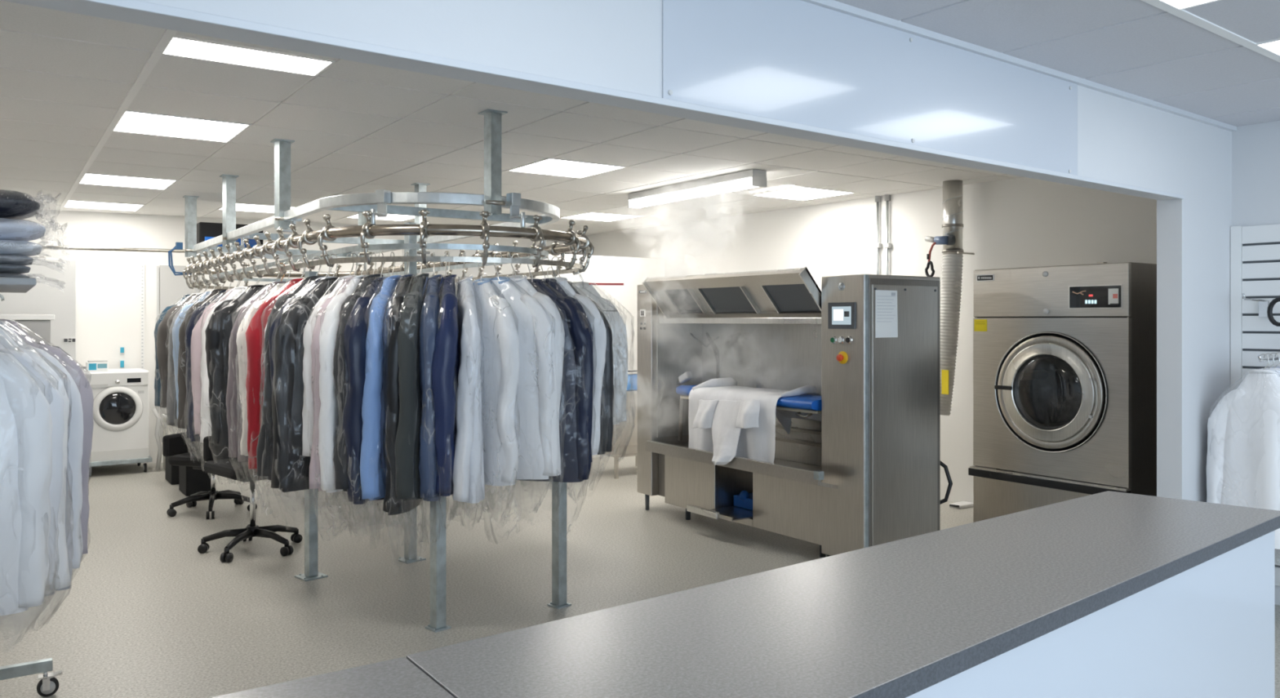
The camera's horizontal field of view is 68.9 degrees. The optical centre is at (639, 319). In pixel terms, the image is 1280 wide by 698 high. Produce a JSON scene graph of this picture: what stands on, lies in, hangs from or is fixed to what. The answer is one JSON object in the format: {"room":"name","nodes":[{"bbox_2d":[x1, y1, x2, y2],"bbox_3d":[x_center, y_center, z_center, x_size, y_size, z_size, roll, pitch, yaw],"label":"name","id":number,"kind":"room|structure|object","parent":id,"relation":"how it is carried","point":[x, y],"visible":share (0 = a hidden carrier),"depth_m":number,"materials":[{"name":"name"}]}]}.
{"room":"laundry","nodes":[
{"label":"laundry","id":0,"kind":"room"},
{"bbox_2d":[22,208,564,467],"bbox_3d":[-3.959,0.130,9.876,7.996,2.600,0.120,0,0,-29],"label":"wall","id":1,"kind":"structure","parent":0,"point":[108,282],"depth_m":9.20,"materials":[{"name":"white paint"}]},
{"bbox_2d":[141,263,144,368],"bbox_3d":[-4.935,-0.026,9.264,0.032,1.060,0.017,0,0,-29],"label":"rail","id":2,"kind":"object","parent":1,"relation":"attached to","point":[142,264],"visible":0.98,"depth_m":9.26,"materials":[{"name":"white"}]},
{"bbox_2d":[160,265,199,442],"bbox_3d":[-4.642,0.338,9.422,0.363,1.771,0.020,0,0,-29],"label":"wall panel","id":3,"kind":"object","parent":1,"relation":"attached to","point":[173,288],"visible":0.21,"depth_m":9.38,"materials":[{"name":"grey paint"}]},
{"bbox_2d":[0,0,1022,235],"bbox_3d":[-1.780,-1.061,6.700,8.484,0.022,9.698,0,0,-35],"label":"ceiling","id":4,"kind":"structure","parent":0,"point":[64,76],"depth_m":5.55,"materials":[{"name":"tile"}]},
{"bbox_2d":[64,200,145,211],"bbox_3d":[-4.930,-1.058,8.576,0.607,0.023,0.607,0,0,-35],"label":"recessed light","id":5,"kind":"object","parent":4,"relation":"in","point":[71,203],"visible":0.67,"depth_m":8.60,"materials":[{"name":"white plastic"}]},
{"bbox_2d":[41,245,185,253],"bbox_3d":[-5.272,-0.842,8.474,2.166,0.417,0.064,0,0,-29],"label":"pole","id":6,"kind":"object","parent":4,"relation":"hanging from","point":[54,247],"visible":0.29,"depth_m":8.65,"materials":[{"name":"silver metal"}]},
{"bbox_2d":[57,29,177,211],"bbox_3d":[-3.245,-1.052,5.608,0.034,0.016,8.377,0,0,-35],"label":"trim","id":7,"kind":"structure","parent":4,"relation":"attached to","point":[168,34],"depth_m":4.45,"materials":[{"name":"white metal"}]},
{"bbox_2d":[80,173,177,190],"bbox_3d":[-3.892,-1.058,7.081,0.607,0.023,0.607,0,0,-35],"label":"recessed light","id":8,"kind":"object","parent":4,"relation":"in","point":[89,178],"visible":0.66,"depth_m":7.08,"materials":[{"name":"white plastic"}]},
{"bbox_2d":[113,110,251,142],"bbox_3d":[-2.507,-1.058,5.086,0.607,0.023,0.607,0,0,-35],"label":"recessed light","id":9,"kind":"object","parent":4,"relation":"in","point":[132,122],"visible":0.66,"depth_m":5.07,"materials":[{"name":"white plastic"}]},
{"bbox_2d":[162,35,335,76],"bbox_3d":[-1.562,-1.058,3.727,0.607,0.023,0.275,0,0,-35],"label":"recessed light","id":10,"kind":"object","parent":4,"relation":"in","point":[181,46],"visible":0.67,"depth_m":3.72,"materials":[{"name":"white plastic"}]},
{"bbox_2d":[217,203,297,213],"bbox_3d":[-3.587,-1.058,8.770,0.607,0.023,0.607,0,0,-35],"label":"recessed light","id":11,"kind":"object","parent":4,"relation":"in","point":[239,206],"visible":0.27,"depth_m":8.72,"materials":[{"name":"white plastic"}]},
{"bbox_2d":[506,157,626,177],"bbox_3d":[-0.512,-1.058,6.471,0.607,0.023,0.607,0,0,-35],"label":"recessed light","id":12,"kind":"object","parent":4,"relation":"in","point":[549,166],"visible":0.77,"depth_m":6.47,"materials":[{"name":"white plastic"}]},
{"bbox_2d":[560,211,642,221],"bbox_3d":[-0.402,-1.058,9.504,0.607,0.023,0.607,0,0,-35],"label":"recessed light","id":13,"kind":"object","parent":4,"relation":"in","point":[591,215],"visible":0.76,"depth_m":9.48,"materials":[{"name":"white plastic"}]},
{"bbox_2d":[627,168,766,208],"bbox_3d":[0.394,-0.989,7.146,0.130,0.118,1.556,0,0,-35],"label":"batten","id":14,"kind":"object","parent":4,"relation":"attached to","point":[753,178],"visible":1,"depth_m":6.99,"materials":[{"name":"grey plastic"}]},
{"bbox_2d":[631,177,756,208],"bbox_3d":[0.394,-0.975,7.146,0.088,0.088,1.510,0,0,-35],"label":"diffuser","id":15,"kind":"object","parent":14,"relation":"attached to","point":[708,186],"depth_m":7.09,"materials":[{"name":"white plastic"}]},
{"bbox_2d":[751,185,855,200],"bbox_3d":[1.355,-1.058,7.768,0.607,0.023,0.607,0,0,-35],"label":"recessed light","id":16,"kind":"object","parent":4,"relation":"in","point":[793,193],"visible":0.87,"depth_m":7.72,"materials":[{"name":"white plastic"}]},
{"bbox_2d":[942,179,974,256],"bbox_3d":[2.391,-0.765,7.058,0.221,0.570,0.205,0,0,-35],"label":"duct","id":17,"kind":"object","parent":4,"relation":"attached to","point":[952,203],"visible":0.95,"depth_m":7.01,"materials":[{"name":"metal"}]},
{"bbox_2d":[924,235,955,276],"bbox_3d":[2.266,-0.480,7.032,0.090,0.323,0.248,0,0,-35],"label":"valve","id":18,"kind":"object","parent":17,"relation":"attached to","point":[948,239],"visible":0.98,"depth_m":7.04,"materials":[{"name":"blue"}]},
{"bbox_2d":[940,253,963,415],"bbox_3d":[2.318,0.111,7.059,0.255,1.214,0.201,0,0,-35],"label":"flexible hose","id":19,"kind":"object","parent":17,"relation":"hanging from","point":[952,266],"visible":0.71,"depth_m":6.99,"materials":[{"name":"white plastic"}]},
{"bbox_2d":[0,0,1231,502],"bbox_3d":[0.271,0.120,2.764,9.000,2.620,0.115,0,0,-38],"label":"wall","id":20,"kind":"structure","parent":0,"point":[613,44],"depth_m":3.03,"materials":[{"name":"white paint"}]},
{"bbox_2d":[133,58,999,216],"bbox_3d":[-1.733,-1.078,6.702,9.200,0.044,9.787,0,0,-35],"label":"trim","id":21,"kind":"structure","parent":20,"relation":"attached to","point":[769,185],"depth_m":6.63,"materials":[{"name":"white metal"}]},
{"bbox_2d":[78,0,1183,199],"bbox_3d":[0.032,-0.590,2.502,6.502,0.018,0.012,0,0,-38],"label":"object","id":22,"kind":"structure","parent":20,"relation":"attached to","point":[134,5],"depth_m":2.26,"materials":[{"name":"white metal"}]},
{"bbox_2d":[662,0,1077,175],"bbox_3d":[0.939,-0.788,3.199,2.211,0.379,0.010,0,0,-38],"label":"header panel","id":23,"kind":"object","parent":20,"relation":"attached to","point":[797,61],"visible":1,"depth_m":3.02,"materials":[{"name":"white"}]},
{"bbox_2d":[801,0,1236,131],"bbox_3d":[-0.087,-0.994,2.403,7.993,0.032,0.025,0,0,-38],"label":"trim","id":24,"kind":"structure","parent":20,"relation":"attached to","point":[833,5],"depth_m":3.51,"materials":[{"name":"white metal"}]},
{"bbox_2d":[0,455,1279,697],"bbox_3d":[-0.648,1.480,4.176,10.700,0.100,14.800,0,0,-35],"label":"floor","id":25,"kind":"structure","parent":0,"point":[144,613],"depth_m":5.21,"materials":[{"name":"concrete"}]},
{"bbox_2d":[0,314,54,345],"bbox_3d":[-5.191,0.693,7.834,0.450,1.475,0.530,0,0,-35],"label":"cabinet","id":26,"kind":"object","parent":25,"relation":"on","point":[37,326],"visible":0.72,"depth_m":7.68,"materials":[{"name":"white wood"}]},
{"bbox_2d":[0,277,62,697],"bbox_3d":[-2.245,0.652,2.946,0.772,1.556,1.200,0,0,-35],"label":"rack","id":27,"kind":"object","parent":25,"relation":"on","point":[48,685],"visible":1,"depth_m":3.50,"materials":[{"name":"metal"}]},
{"bbox_2d":[0,272,30,277],"bbox_3d":[-2.153,-0.124,3.106,0.415,0.069,0.360,0,0,-35],"label":"folded garment","id":28,"kind":"object","parent":27,"relation":"on","point":[2,274],"visible":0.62,"depth_m":3.01,"materials":[{"name":"fabric"}]},
{"bbox_2d":[0,263,31,274],"bbox_3d":[-2.193,-0.170,3.079,0.305,0.028,0.340,0,0,-35],"label":"folded garment","id":29,"kind":"object","parent":28,"relation":"on","point":[4,268],"visible":0.92,"depth_m":3.03,"materials":[{"name":"fabric"}]},
{"bbox_2d":[0,254,33,265],"bbox_3d":[-2.158,-0.184,3.104,0.423,0.066,0.381,0,0,-35],"label":"folded garment","id":30,"kind":"object","parent":29,"relation":"on","point":[12,260],"visible":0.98,"depth_m":3.03,"materials":[{"name":"fabric"}]},
{"bbox_2d":[0,240,42,256],"bbox_3d":[-2.162,-0.225,3.103,0.466,0.087,0.380,0,0,-35],"label":"folded garment","id":31,"kind":"object","parent":30,"relation":"on","point":[7,247],"visible":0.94,"depth_m":3.03,"materials":[{"name":"fabric"}]},
{"bbox_2d":[0,217,45,240],"bbox_3d":[-2.170,-0.290,3.097,0.465,0.108,0.400,0,0,-35],"label":"folded garment","id":32,"kind":"object","parent":31,"relation":"on","point":[10,228],"visible":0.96,"depth_m":3.02,"materials":[{"name":"fabric"}]},
{"bbox_2d":[0,189,40,219],"bbox_3d":[-2.173,-0.372,3.092,0.426,0.126,0.382,0,0,-35],"label":"folded garment","id":33,"kind":"object","parent":32,"relation":"on","point":[15,205],"visible":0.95,"depth_m":3.02,"materials":[{"name":"fabric"}]},
{"bbox_2d":[0,277,36,293],"bbox_3d":[-2.250,-0.115,3.064,0.420,0.022,0.950,0,0,-35],"label":"shelf","id":34,"kind":"object","parent":27,"relation":"attached to","point":[18,285],"depth_m":2.79,"materials":[{"name":"grey metal"}]},
{"bbox_2d":[0,351,52,616],"bbox_3d":[-1.971,0.444,2.649,0.519,1.072,0.166,0,0,-38],"label":"shirt","id":35,"kind":"object","parent":27,"relation":"hanging from","point":[25,415],"visible":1,"depth_m":2.73,"materials":[{"name":"fabric"}]},
{"bbox_2d":[0,342,64,589],"bbox_3d":[-2.012,0.437,2.772,0.518,1.057,0.166,0,0,-41],"label":"shirt","id":36,"kind":"object","parent":27,"relation":"hanging from","point":[52,395],"visible":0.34,"depth_m":2.89,"materials":[{"name":"fabric"}]},
{"bbox_2d":[0,327,71,594],"bbox_3d":[-2.062,0.452,2.884,0.540,1.088,0.175,0,0,-33],"label":"shirt","id":37,"kind":"object","parent":27,"relation":"hanging from","point":[61,579],"visible":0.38,"depth_m":2.98,"materials":[{"name":"fabric"}]},
{"bbox_2d":[0,320,83,568],"bbox_3d":[-2.185,0.460,3.112,0.568,1.105,0.167,0,0,-38],"label":"shirt","id":38,"kind":"object","parent":27,"relation":"hanging from","point":[75,420],"visible":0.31,"depth_m":3.23,"materials":[{"name":"white fabric"}]},
{"bbox_2d":[0,293,93,554],"bbox_3d":[-2.224,0.443,3.231,0.577,1.071,0.162,0,0,-35],"label":"shirt","id":39,"kind":"object","parent":27,"relation":"hanging from","point":[75,371],"visible":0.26,"depth_m":3.35,"materials":[{"name":"fabric"}]},
{"bbox_2d":[44,431,72,597],"bbox_3d":[-2.140,0.469,2.991,0.558,1.122,0.165,0,0,-38],"label":"shirt","id":40,"kind":"object","parent":27,"relation":"hanging from","point":[68,533],"visible":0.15,"depth_m":3.15,"materials":[{"name":"fabric"}]},
{"bbox_2d":[0,257,75,361],"bbox_3d":[-5.794,0.438,8.371,1.232,1.985,0.558,0,0,-35],"label":"tall cabinet","id":41,"kind":"object","parent":25,"relation":"on","point":[54,292],"visible":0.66,"depth_m":8.40,"materials":[{"name":"white"}]},
{"bbox_2d":[88,455,152,476],"bbox_3d":[-4.975,1.360,8.812,0.590,0.140,0.572,0,0,-35],"label":"stand","id":42,"kind":"object","parent":25,"relation":"on","point":[139,460],"visible":0.48,"depth_m":8.62,"materials":[{"name":"grey metal"}]},
{"bbox_2d":[82,368,149,462],"bbox_3d":[-4.979,0.894,8.817,0.550,0.838,0.596,0,0,-35],"label":"washing machine","id":43,"kind":"object","parent":42,"relation":"on","point":[121,404],"visible":0.89,"depth_m":8.61,"materials":[{"name":"white"}]},
{"bbox_2d":[178,466,210,496],"bbox_3d":[-3.694,1.290,7.753,0.210,0.280,0.366,0,0,-35],"label":"crate","id":44,"kind":"object","parent":25,"relation":"on","point":[191,481],"visible":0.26,"depth_m":7.61,"materials":[{"name":"black plastic"}]},
{"bbox_2d":[162,431,257,519],"bbox_3d":[-3.184,1.140,6.999,0.612,0.580,0.582,0,0,15],"label":"office chair","id":45,"kind":"object","parent":25,"relation":"on","point":[182,451],"visible":0.8,"depth_m":6.92,"materials":[{"name":"black plastic"}]},
{"bbox_2d":[197,435,302,562],"bbox_3d":[-2.389,1.080,5.810,0.612,0.700,0.582,0,0,43],"label":"office chair","id":46,"kind":"object","parent":25,"relation":"on","point":[218,462],"visible":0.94,"depth_m":5.74,"materials":[{"name":"black plastic"}]},
{"bbox_2d":[210,657,454,697],"bbox_3d":[-0.919,0.981,0.653,1.836,0.898,0.753,0,0,-35],"label":"countertop","id":47,"kind":"structure","parent":25,"relation":"on","point":[398,677],"depth_m":1.36,"materials":[{"name":"laminate"}]},
{"bbox_2d":[168,109,594,632],"bbox_3d":[-2.069,0.190,6.661,1.715,2.480,5.290,0,0,-35],"label":"conveyor","id":48,"kind":"object","parent":25,"relation":"on","point":[231,242],"visible":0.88,"depth_m":5.09,"materials":[{"name":"silver metal"}]},
{"bbox_2d":[154,280,194,406],"bbox_3d":[-3.729,0.344,7.767,0.564,1.344,0.181,0,0,-36],"label":"jacket","id":49,"kind":"object","parent":48,"relation":"hanging from","point":[157,380],"visible":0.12,"depth_m":7.62,"materials":[{"name":"fabric"}]},
{"bbox_2d":[156,279,200,408],"bbox_3d":[-3.570,0.302,7.521,0.579,1.261,0.147,0,0,-38],"label":"jacket","id":50,"kind":"object","parent":48,"relation":"hanging from","point":[163,328],"visible":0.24,"depth_m":7.36,"materials":[{"name":"fabric"}]},
{"bbox_2d":[166,279,207,426],"bbox_3d":[-3.409,0.334,7.310,0.544,1.324,0.172,0,0,-40],"label":"shirt","id":51,"kind":"object","parent":48,"relation":"hanging from","point":[171,404],"visible":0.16,"depth_m":7.16,"materials":[{"name":"fabric"}]},
{"bbox_2d":[172,276,215,418],"bbox_3d":[-3.221,0.325,7.028,0.541,1.305,0.161,0,0,-36],"label":"shirt","id":52,"kind":"object","parent":48,"relation":"hanging from","point":[180,317],"visible":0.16,"depth_m":6.89,"materials":[{"name":"fabric"}]},
{"bbox_2d":[177,274,226,429],"bbox_3d":[-3.031,0.382,6.762,0.577,1.421,0.155,0,0,-34],"label":"jacket","id":53,"kind":"object","parent":48,"relation":"hanging from","point":[182,422],"visible":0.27,"depth_m":6.60,"materials":[{"name":"fabric"}]},
{"bbox_2d":[185,273,231,441],"bbox_3d":[-2.885,0.340,6.558,0.578,1.336,0.169,0,0,-32],"label":"jacket","id":54,"kind":"object","parent":48,"relation":"hanging from","point":[197,313],"visible":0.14,"depth_m":6.42,"materials":[{"name":"fabric"}]},
{"bbox_2d":[191,272,239,436],"bbox_3d":[-2.751,0.360,6.348,0.552,1.376,0.160,0,0,-32],"label":"shirt","id":55,"kind":"object","parent":48,"relation":"hanging from","point":[196,338],"visible":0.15,"depth_m":6.20,"materials":[{"name":"fabric"}]},
{"bbox_2d":[200,271,247,442],"bbox_3d":[-2.608,0.378,6.152,0.542,1.411,0.166,0,0,-32],"label":"shirt","id":56,"kind":"object","parent":48,"relation":"hanging from","point":[206,424],"visible":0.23,"depth_m":6.01,"materials":[{"name":"fabric"}]},
{"bbox_2d":[204,267,264,445],"bbox_3d":[-2.393,0.349,5.828,0.592,1.354,0.165,0,0,-35],"label":"jacket","id":57,"kind":"object","parent":48,"relation":"hanging from","point":[220,326],"visible":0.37,"depth_m":5.67,"materials":[{"name":"fabric"}]},
{"bbox_2d":[226,262,288,462],"bbox_3d":[-2.059,0.376,5.362,0.584,1.408,0.169,0,0,-38],"label":"jacket","id":58,"kind":"object","parent":48,"relation":"hanging from","point":[233,405],"visible":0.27,"depth_m":5.20,"materials":[{"name":"grey fabric"}]},
{"bbox_2d":[235,262,291,455],"bbox_3d":[-1.989,0.295,5.264,0.546,1.246,0.156,0,0,-36],"label":"shirt","id":59,"kind":"object","parent":48,"relation":"hanging from","point":[241,341],"visible":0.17,"depth_m":5.11,"materials":[{"name":"fabric"}]},
{"bbox_2d":[245,258,306,471],"bbox_3d":[-1.821,0.353,5.012,0.546,1.362,0.151,0,0,-33],"label":"shirt","id":60,"kind":"object","parent":48,"relation":"hanging from","point":[255,333],"visible":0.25,"depth_m":4.87,"materials":[{"name":"fabric"}]},
{"bbox_2d":[256,255,324,479],"bbox_3d":[-1.655,0.331,4.773,0.571,1.318,0.170,0,0,-33],"label":"coat","id":61,"kind":"object","parent":48,"relation":"hanging from","point":[264,447],"visible":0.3,"depth_m":4.62,"materials":[{"name":"fabric"}]},
{"bbox_2d":[268,255,330,489],"bbox_3d":[-1.571,0.367,4.670,0.576,1.374,0.156,0,0,-45],"label":"jacket","id":62,"kind":"object","parent":48,"relation":"hanging from","point":[276,322],"visible":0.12,"depth_m":4.48,"materials":[{"name":"fabric"}]},
{"bbox_2d":[271,253,340,492],"bbox_3d":[-1.520,0.317,4.634,0.188,1.274,0.632,0,0,43],"label":"coat","id":63,"kind":"object","parent":48,"relation":"hanging from","point":[290,472],"visible":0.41,"depth_m":4.44,"materials":[{"name":"fabric"}]},
{"bbox_2d":[302,253,357,456],"bbox_3d":[-1.429,0.241,4.602,0.143,1.138,0.514,0,0,33],"label":"shirt","id":64,"kind":"object","parent":48,"relation":"hanging from","point":[308,405],"visible":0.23,"depth_m":4.41,"materials":[{"name":"fabric"}]},
{"bbox_2d":[309,252,357,491],"bbox_3d":[-1.394,0.361,4.546,0.172,1.377,0.541,0,0,25],"label":"shirt","id":65,"kind":"object","parent":48,"relation":"hanging from","point":[314,465],"visible":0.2,"depth_m":4.33,"materials":[{"name":"fabric"}]},
{"bbox_2d":[318,253,368,493],"bbox_3d":[-1.347,0.318,4.526,0.156,1.275,0.542,0,0,23],"label":"shirt","id":66,"kind":"object","parent":48,"relation":"hanging from","point":[328,420],"visible":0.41,"depth_m":4.29,"materials":[{"name":"fabric"}]},
{"bbox_2d":[333,252,383,491],"bbox_3d":[-1.284,0.357,4.504,0.159,1.354,0.562,0,0,15],"label":"jacket","id":67,"kind":"object","parent":48,"relation":"hanging from","point":[340,459],"visible":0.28,"depth_m":4.26,"materials":[{"name":"fabric"}]},
{"bbox_2d":[342,251,387,504],"bbox_3d":[-1.245,0.350,4.485,0.156,1.357,0.591,0,0,13],"label":"jacket","id":68,"kind":"object","parent":48,"relation":"hanging from","point":[356,328],"visible":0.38,"depth_m":4.23,"materials":[{"name":"fabric"}]},
{"bbox_2d":[360,251,401,500],"bbox_3d":[-1.183,0.371,4.474,0.148,1.398,0.542,0,0,8],"label":"shirt","id":69,"kind":"object","parent":48,"relation":"hanging from","point":[373,484],"visible":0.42,"depth_m":4.23,"materials":[{"name":"fabric"}]},
{"bbox_2d":[380,252,414,468],"bbox_3d":[-1.131,0.259,4.500,0.142,1.173,0.516,0,0,9],"label":"shirt","id":70,"kind":"object","parent":48,"relation":"hanging from","point":[385,327],"visible":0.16,"depth_m":4.26,"materials":[{"name":"fabric"}]},
{"bbox_2d":[382,251,423,515],"bbox_3d":[-1.108,0.427,4.461,0.147,1.511,0.568,0,0,-1],"label":"jacket","id":71,"kind":"object","parent":48,"relation":"hanging from","point":[393,505],"visible":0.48,"depth_m":4.21,"materials":[{"name":"fabric"}]},
{"bbox_2d":[394,253,429,500],"bbox_3d":[-1.052,0.383,4.465,0.168,1.423,0.586,0,0,1],"label":"jacket","id":72,"kind":"object","parent":48,"relation":"hanging from","point":[407,443],"visible":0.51,"depth_m":4.20,"materials":[{"name":"fabric"}]},
{"bbox_2d":[418,251,441,501],"bbox_3d":[-0.985,0.356,4.469,0.172,1.352,0.566,0,0,-9],"label":"jacket","id":73,"kind":"object","parent":48,"relation":"hanging from","point":[430,315],"visible":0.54,"depth_m":4.21,"materials":[{"name":"fabric"}]},
{"bbox_2d":[431,251,460,496],"bbox_3d":[-0.913,0.320,4.472,0.156,1.296,0.580,0,0,-8],"label":"jacket","id":74,"kind":"object","parent":48,"relation":"hanging from","point":[446,363],"visible":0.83,"depth_m":4.21,"materials":[{"name":"fabric"}]},
{"bbox_2d":[452,251,484,503],"bbox_3d":[-0.841,0.335,4.493,0.160,1.326,0.563,0,0,-16],"label":"shirt","id":75,"kind":"object","parent":48,"relation":"hanging from","point":[468,483],"visible":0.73,"depth_m":4.27,"materials":[{"name":"fabric"}]},
{"bbox_2d":[472,253,519,485],"bbox_3d":[-0.767,0.316,4.519,0.545,1.289,0.168,0,0,43],"label":"shirt","id":76,"kind":"object","parent":48,"relation":"hanging from","point":[500,366],"visible":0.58,"depth_m":4.38,"materials":[{"name":"fabric"}]},
{"bbox_2d":[489,253,557,479],"bbox_3d":[-0.694,0.319,4.564,0.630,1.277,0.169,0,0,20],"label":"shirt","id":77,"kind":"object","parent":48,"relation":"hanging from","point":[536,396],"visible":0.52,"depth_m":4.46,"materials":[{"name":"fabric"}]},
{"bbox_2d":[506,253,564,476],"bbox_3d":[-0.612,0.326,4.613,0.570,1.308,0.161,0,0,24],"label":"shirt","id":78,"kind":"object","parent":48,"relation":"hanging from","point":[520,282],"visible":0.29,"depth_m":4.50,"materials":[{"name":"fabric"}]},
{"bbox_2d":[515,254,593,482],"bbox_3d":[-0.536,0.400,4.669,0.626,1.457,0.185,0,0,19],"label":"coat","id":79,"kind":"object","parent":48,"relation":"hanging from","point":[576,394],"visible":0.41,"depth_m":4.58,"materials":[{"name":"fabric"}]},
{"bbox_2d":[540,255,593,462],"bbox_3d":[-0.486,0.298,4.737,0.578,1.252,0.158,0,0,21],"label":"jacket","id":80,"kind":"object","parent":48,"relation":"hanging from","point":[552,283],"visible":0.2,"depth_m":4.67,"materials":[{"name":"fabric"}]},
{"bbox_2d":[549,256,606,455],"bbox_3d":[-0.430,0.283,4.801,0.546,1.221,0.155,0,0,14],"label":"shirt","id":81,"kind":"object","parent":48,"relation":"hanging from","point":[599,331],"visible":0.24,"depth_m":4.71,"materials":[{"name":"fabric"}]},
{"bbox_2d":[555,256,613,454],"bbox_3d":[-0.418,0.289,4.841,0.581,1.234,0.160,0,0,9],"label":"jacket","id":82,"kind":"object","parent":48,"relation":"hanging from","point":[607,388],"visible":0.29,"depth_m":4.76,"materials":[{"name":"fabric"}]},
{"bbox_2d":[572,262,627,424],"bbox_3d":[-0.334,0.220,5.337,0.544,1.096,0.162,0,0,-11],"label":"shirt","id":83,"kind":"object","parent":48,"relation":"hanging from","point":[620,342],"visible":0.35,"depth_m":5.34,"materials":[{"name":"fabric"}]},
{"bbox_2d":[402,248,664,457],"bbox_3d":[-0.960,0.380,9.402,2.950,2.100,0.060,0,0,-35],"label":"wall","id":84,"kind":"structure","parent":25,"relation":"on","point":[632,272],"depth_m":9.84,"materials":[{"name":"white paint"}]},
{"bbox_2d":[603,390,637,479],"bbox_3d":[-0.112,1.038,8.780,0.620,0.785,0.550,0,0,-35],"label":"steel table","id":85,"kind":"object","parent":25,"relation":"on","point":[624,437],"visible":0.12,"depth_m":9.02,"materials":[{"name":"silver metal"}]},
{"bbox_2d":[603,444,637,457],"bbox_3d":[-0.112,1.228,8.780,0.620,0.020,0.530,0,0,-35],"label":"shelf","id":86,"kind":"object","parent":85,"relation":"attached to","point":[624,451],"depth_m":8.62,"materials":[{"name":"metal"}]},
{"bbox_2d":[637,266,940,557],"bbox_3d":[0.827,0.560,6.265,0.835,1.741,2.252,0,0,-35],"label":"press","id":87,"kind":"object","parent":25,"relation":"on","point":[865,474],"visible":0.8,"depth_m":5.66,"materials":[{"name":"metal"}]},
{"bbox_2d":[687,504,752,521],"bbox_3d":[0.608,1.262,6.212,0.415,0.045,0.434,0,0,-35],"label":"foot pedal","id":88,"kind":"object","parent":87,"relation":"on","point":[744,513],"depth_m":6.18,"materials":[{"name":"metal"}]},
{"bbox_2d":[648,267,821,293],"bbox_3d":[0.604,-0.169,6.144,0.236,0.269,1.595,0,0,-35],"label":"hood","id":89,"kind":"object","parent":87,"relation":"attached to","point":[776,281],"depth_m":5.93,"materials":[{"name":"metal"}]},
{"bbox_2d":[645,440,837,488],"bbox_3d":[0.782,0.918,6.145,0.625,0.120,1.701,0,0,-35],"label":"tray","id":90,"kind":"object","parent":87,"relation":"on","point":[795,464],"depth_m":6.08,"materials":[{"name":"metal"}]},
{"bbox_2d":[688,377,821,465],"bbox_3d":[0.703,0.661,6.106,0.591,0.534,0.925,0,0,-35],"label":"cloth","id":91,"kind":"object","parent":87,"relation":"on","point":[729,420],"visible":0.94,"depth_m":5.97,"materials":[{"name":"fabric"}]},
{"bbox_2d":[875,289,897,337],"bbox_3d":[1.400,-0.035,5.296,0.189,0.268,0.002,0,0,-35],"label":"paper sheet","id":92,"kind":"object","parent":87,"relation":"attached to","point":[886,301],"visible":1,"depth_m":5.29,"materials":[{"name":"white paper"}]},
{"bbox_2d":[406,490,1279,697],"bbox_3d":[0.691,0.980,2.010,2.418,0.900,0.559,0,0,-40],"label":"countertop","id":93,"kind":"structure","parent":25,"relation":"on","point":[1105,594],"depth_m":1.80,"materials":[{"name":"laminate"}]},
{"bbox_2d":[968,262,1156,522],"bbox_3d":[2.762,0.537,5.767,1.044,1.747,0.998,0,0,-35],"label":"dryer","id":94,"kind":"object","parent":25,"relation":"on","point":[1064,357],"visible":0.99,"depth_m":5.42,"materials":[{"name":"metal"}]},
{"bbox_2d":[586,177,1156,502],"bbox_3d":[1.665,0.130,8.524,0.120,2.600,8.103,0,0,-36],"label":"wall","id":95,"kind":"structure","parent":0,"point":[1021,222],"depth_m":7.42,"materials":[{"name":"white paint"}]},
{"bbox_2d":[873,194,891,275],"bbox_3d":[2.044,-0.410,7.867,0.051,1.280,0.162,0,0,-35],"label":"pipes","id":96,"kind":"object","parent":95,"relation":"attached to","point":[886,197],"visible":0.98,"depth_m":7.83,"materials":[{"name":"grey metal"}]},
{"bbox_2d":[834,0,1279,126],"bbox_3d":[1.520,-1.010,0.541,7.710,0.020,4.925,0,0,-38],"label":"ceiling","id":97,"kind":"structure","parent":0,"point":[1138,47],"depth_m":3.33,"materials":[{"name":"tile"}]},
{"bbox_2d":[1163,0,1220,9],"bbox_3d":[1.671,-1.008,2.585,0.615,0.023,0.615,0,0,-38],"label":"recessed light","id":98,"kind":"object","parent":97,"relation":"in","point":[1182,4],"visible":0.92,"depth_m":2.94,"materials":[{"name":"white plastic"}]},
{"bbox_2d":[1141,0,1279,62],"bbox_3d":[0.292,-1.002,1.908,7.990,0.015,0.036,0,0,-38],"label":"trim","id":99,"kind":"structure","parent":97,"relation":"attached to","point":[1161,4],"depth_m":3.18,"materials":[{"name":"white metal"}]},
{"bbox_2d":[1231,120,1279,604],"bbox_3d":[4.692,0.155,2.833,0.107,2.550,5.168,0,0,-38],"label":"wall","id":100,"kind":"structure","parent":0,"point":[1255,148],"depth_m":4.76,"materials":[{"name":"white paint"}]},
{"bbox_2d":[1230,223,1279,586],"bbox_3d":[3.497,0.423,4.277,0.026,1.814,1.416,0,0,-38],"label":"slatwall","id":101,"kind":"object","parent":100,"relation":"attached to","point":[1255,251],"visible":0.33,"depth_m":4.75,"materials":[{"name":"white"}]},
{"bbox_2d":[1257,355,1278,362],"bbox_3d":[3.054,0.191,4.485,0.423,0.070,0.040,0,0,-38],"label":"rail","id":102,"kind":"object","parent":101,"relation":"attached to","point":[1260,360],"visible":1,"depth_m":4.38,"materials":[{"name":"silver metal"}]},
{"bbox_2d":[1206,353,1279,549],"bbox_3d":[2.937,0.667,4.390,0.151,1.017,0.499,0,0,-38],"label":"shirt","id":103,"kind":"object","parent":102,"relation":"hanging from","point":[1243,455],"visible":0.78,"depth_m":4.41,"materials":[{"name":"fabric"}]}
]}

